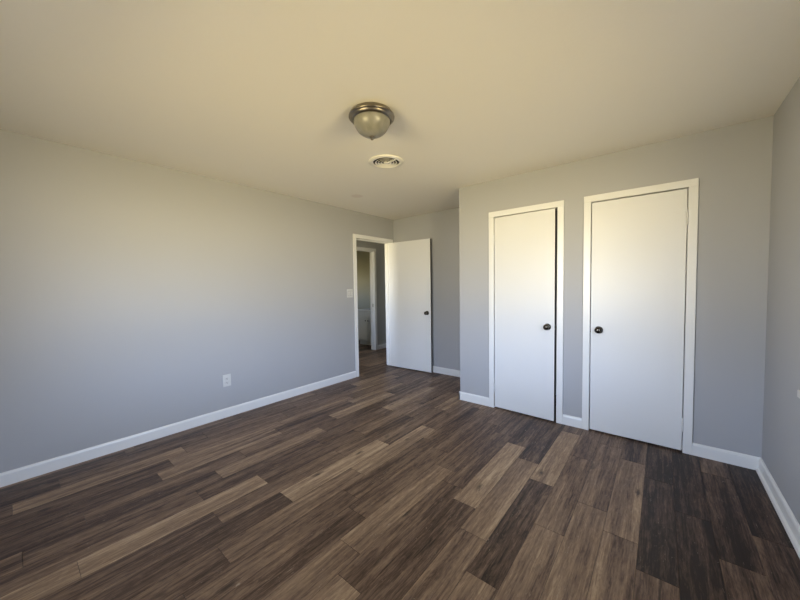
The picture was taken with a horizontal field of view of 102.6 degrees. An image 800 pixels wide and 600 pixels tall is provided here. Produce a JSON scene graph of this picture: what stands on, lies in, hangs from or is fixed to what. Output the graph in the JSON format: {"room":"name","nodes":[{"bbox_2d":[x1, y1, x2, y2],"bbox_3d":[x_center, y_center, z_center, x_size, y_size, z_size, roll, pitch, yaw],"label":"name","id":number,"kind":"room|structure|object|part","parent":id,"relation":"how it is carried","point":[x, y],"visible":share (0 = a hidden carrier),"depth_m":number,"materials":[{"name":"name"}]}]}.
{"room":"empty bedroom","nodes":[
{"label":"empty bedroom","id":0,"kind":"room"},
{"bbox_2d":[0,129,392,472],"bbox_3d":[-1.603,-0.019,3.650,0.115,2.440,4.612,1,3,39],"label":"wall","id":1,"kind":"structure","parent":0,"point":[130,289],"depth_m":2.80,"materials":[{"name":"grey paint"}]},
{"bbox_2d":[0,371,355,487],"bbox_3d":[-1.786,1.171,3.354,0.014,0.094,3.580,1,3,39],"label":"baseboard","id":2,"kind":"structure","parent":1,"relation":"attached to","point":[46,466],"depth_m":2.81,"materials":[{"name":"white paint"}]},
{"bbox_2d":[223,374,230,386],"bbox_3d":[-1.800,0.837,3.331,0.012,0.124,0.080,1,3,39],"label":"wall outlet","id":3,"kind":"object","parent":1,"relation":"attached to","point":[226,378],"visible":1,"depth_m":3.33,"materials":[{"name":"grey plastic"}]},
{"bbox_2d":[347,289,352,297],"bbox_3d":[-0.722,-0.096,4.625,0.010,0.120,0.112,1,3,39],"label":"light switch","id":4,"kind":"object","parent":1,"relation":"attached to","point":[349,291],"visible":1,"depth_m":4.62,"materials":[{"name":"grey plastic"}]},
{"bbox_2d":[353,234,392,376],"bbox_3d":[-0.438,0.069,5.076,0.151,2.106,0.883,1,3,39],"label":"trim","id":5,"kind":"structure","parent":1,"relation":"attached to","point":[386,242],"depth_m":5.09,"materials":[{"name":"white paint"}]},
{"bbox_2d":[389,238,432,372],"bbox_3d":[0.146,0.087,5.052,0.799,2.026,0.101,1,3,38],"label":"door","id":6,"kind":"structure","parent":1,"relation":"in","point":[409,261],"depth_m":5.03,"materials":[{"name":"white paint"}]},
{"bbox_2d":[357,251,369,339],"bbox_3d":[-1.006,-0.220,8.070,2.254,2.440,0.115,1,3,39],"label":"wall","id":7,"kind":"structure","parent":0,"point":[363,262],"depth_m":7.89,"materials":[{"name":"beige paint"}]},
{"bbox_2d":[356,240,385,344],"bbox_3d":[-1.415,-0.111,5.703,0.115,2.440,4.070,1,3,39],"label":"wall","id":8,"kind":"structure","parent":0,"point":[380,248],"depth_m":6.83,"materials":[{"name":"grey paint"}]},
{"bbox_2d":[356,247,377,349],"bbox_3d":[-0.823,0.009,6.429,0.151,2.119,0.882,1,3,39],"label":"trim","id":9,"kind":"structure","parent":8,"relation":"attached to","point":[372,252],"depth_m":6.71,"materials":[{"name":"white paint"}]},
{"bbox_2d":[378,343,385,348],"bbox_3d":[-1.309,1.060,5.760,0.014,0.094,3.950,1,3,39],"label":"baseboard","id":10,"kind":"structure","parent":8,"relation":"attached to","point":[381,346],"depth_m":6.88,"materials":[{"name":"white paint"}]},
{"bbox_2d":[0,340,799,599],"bbox_3d":[-0.770,1.196,4.095,7.699,0.050,6.250,1,3,39],"label":"floor","id":11,"kind":"structure","parent":0,"point":[381,483],"depth_m":1.87,"materials":[{"name":"wood"}]},
{"bbox_2d":[358,308,370,344],"bbox_3d":[-0.604,0.575,7.392,0.634,0.900,0.484,1,3,39],"label":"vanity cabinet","id":12,"kind":"object","parent":11,"relation":"on","point":[364,315],"visible":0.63,"depth_m":7.30,"materials":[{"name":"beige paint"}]},
{"bbox_3d":[-0.850,0.653,7.328,0.288,0.525,0.018,1,3,39],"label":"door","id":13,"kind":"part","parent":12,"relation":"part of","materials":[{"name":"beige paint"}]},
{"bbox_3d":[-0.620,0.658,7.139,0.288,0.525,0.018,1,3,39],"label":"door","id":14,"kind":"part","parent":12,"relation":"part of","materials":[{"name":"beige paint"}]},
{"bbox_2d":[0,0,799,219],"bbox_3d":[-0.807,-1.317,3.986,7.699,0.100,6.250,1,3,39],"label":"ceiling","id":15,"kind":"structure","parent":0,"point":[259,94],"depth_m":1.72,"materials":[{"name":"paint"}]},
{"bbox_2d":[349,102,394,139],"bbox_3d":[-0.179,-1.107,2.045,0.292,0.170,0.292,1,3,39],"label":"ceiling light","id":16,"kind":"object","parent":15,"relation":"attached to","point":[372,120],"visible":1,"depth_m":1.96,"materials":[{"name":"beige glass"}]},
{"bbox_3d":[-0.179,-1.097,2.046,0.233,0.109,0.233,1,3,39],"label":"lamp shade","id":17,"kind":"part","parent":16,"relation":"part of","materials":[{"name":"white glass"}]},
{"bbox_2d":[368,155,403,168],"bbox_3d":[-0.123,-1.219,2.842,0.312,0.017,0.312,0,3,19],"label":"ceiling vent","id":18,"kind":"object","parent":15,"relation":"in","point":[379,161],"visible":1,"depth_m":2.83,"materials":[{"name":"white metal"}]},
{"bbox_2d":[393,208,556,394],"bbox_3d":[1.509,-0.087,4.154,4.289,2.440,0.115,1,3,39],"label":"wall","id":19,"kind":"structure","parent":0,"point":[442,227],"depth_m":4.78,"materials":[{"name":"grey paint"}]},
{"bbox_2d":[433,366,459,376],"bbox_3d":[0.567,1.069,4.908,1.684,0.094,0.014,1,3,39],"label":"baseboard","id":20,"kind":"structure","parent":19,"relation":"attached to","point":[452,372],"depth_m":4.79,"materials":[{"name":"white paint"}]},
{"bbox_2d":[459,116,773,457],"bbox_3d":[1.643,-0.039,2.994,2.369,2.440,0.115,1,3,39],"label":"wall","id":21,"kind":"structure","parent":0,"point":[732,164],"depth_m":2.40,"materials":[{"name":"grey paint"}]},
{"bbox_2d":[493,208,555,420],"bbox_3d":[1.233,0.150,3.230,0.619,2.030,0.099,1,3,41],"label":"door","id":22,"kind":"structure","parent":21,"relation":"in","point":[525,243],"depth_m":3.22,"materials":[{"name":"white paint"}]},
{"bbox_2d":[489,200,563,423],"bbox_3d":[1.286,0.121,3.284,0.735,2.106,0.133,1,3,39],"label":"trim","id":23,"kind":"structure","parent":21,"relation":"attached to","point":[558,205],"depth_m":3.06,"materials":[{"name":"white paint"}]},
{"bbox_2d":[459,391,759,469],"bbox_3d":[1.614,1.136,2.999,2.383,0.094,0.014,1,3,39],"label":"baseboard","id":24,"kind":"structure","parent":21,"relation":"attached to","point":[717,454],"depth_m":2.41,"materials":[{"name":"white paint"}]},
{"bbox_2d":[590,189,688,449],"bbox_3d":[1.945,0.164,2.661,0.647,2.030,0.099,1,3,39],"label":"door","id":25,"kind":"structure","parent":21,"relation":"in","point":[638,262],"depth_m":2.65,"materials":[{"name":"white paint"}]},
{"bbox_3d":[1.736,0.266,2.806,0.055,0.055,0.050,1,3,39],"label":"knob","id":26,"kind":"part","parent":25,"relation":"part of","materials":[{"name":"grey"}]},
{"bbox_2d":[582,178,698,454],"bbox_3d":[1.986,0.135,2.711,0.751,2.106,0.133,1,3,39],"label":"trim","id":27,"kind":"structure","parent":21,"relation":"attached to","point":[692,185],"depth_m":2.48,"materials":[{"name":"white paint"}]},
{"bbox_2d":[762,77,799,524],"bbox_3d":[1.624,0.048,1.008,0.120,2.440,4.612,1,3,39],"label":"wall","id":28,"kind":"structure","parent":0,"point":[781,409],"depth_m":1.89,"materials":[{"name":"grey paint"}]},
{"bbox_2d":[756,458,799,558],"bbox_3d":[1.365,1.234,0.838,0.029,0.094,3.678,1,3,39],"label":"baseboard","id":29,"kind":"structure","parent":28,"relation":"attached to","point":[790,523],"depth_m":1.82,"materials":[{"name":"white paint"}]}
]}

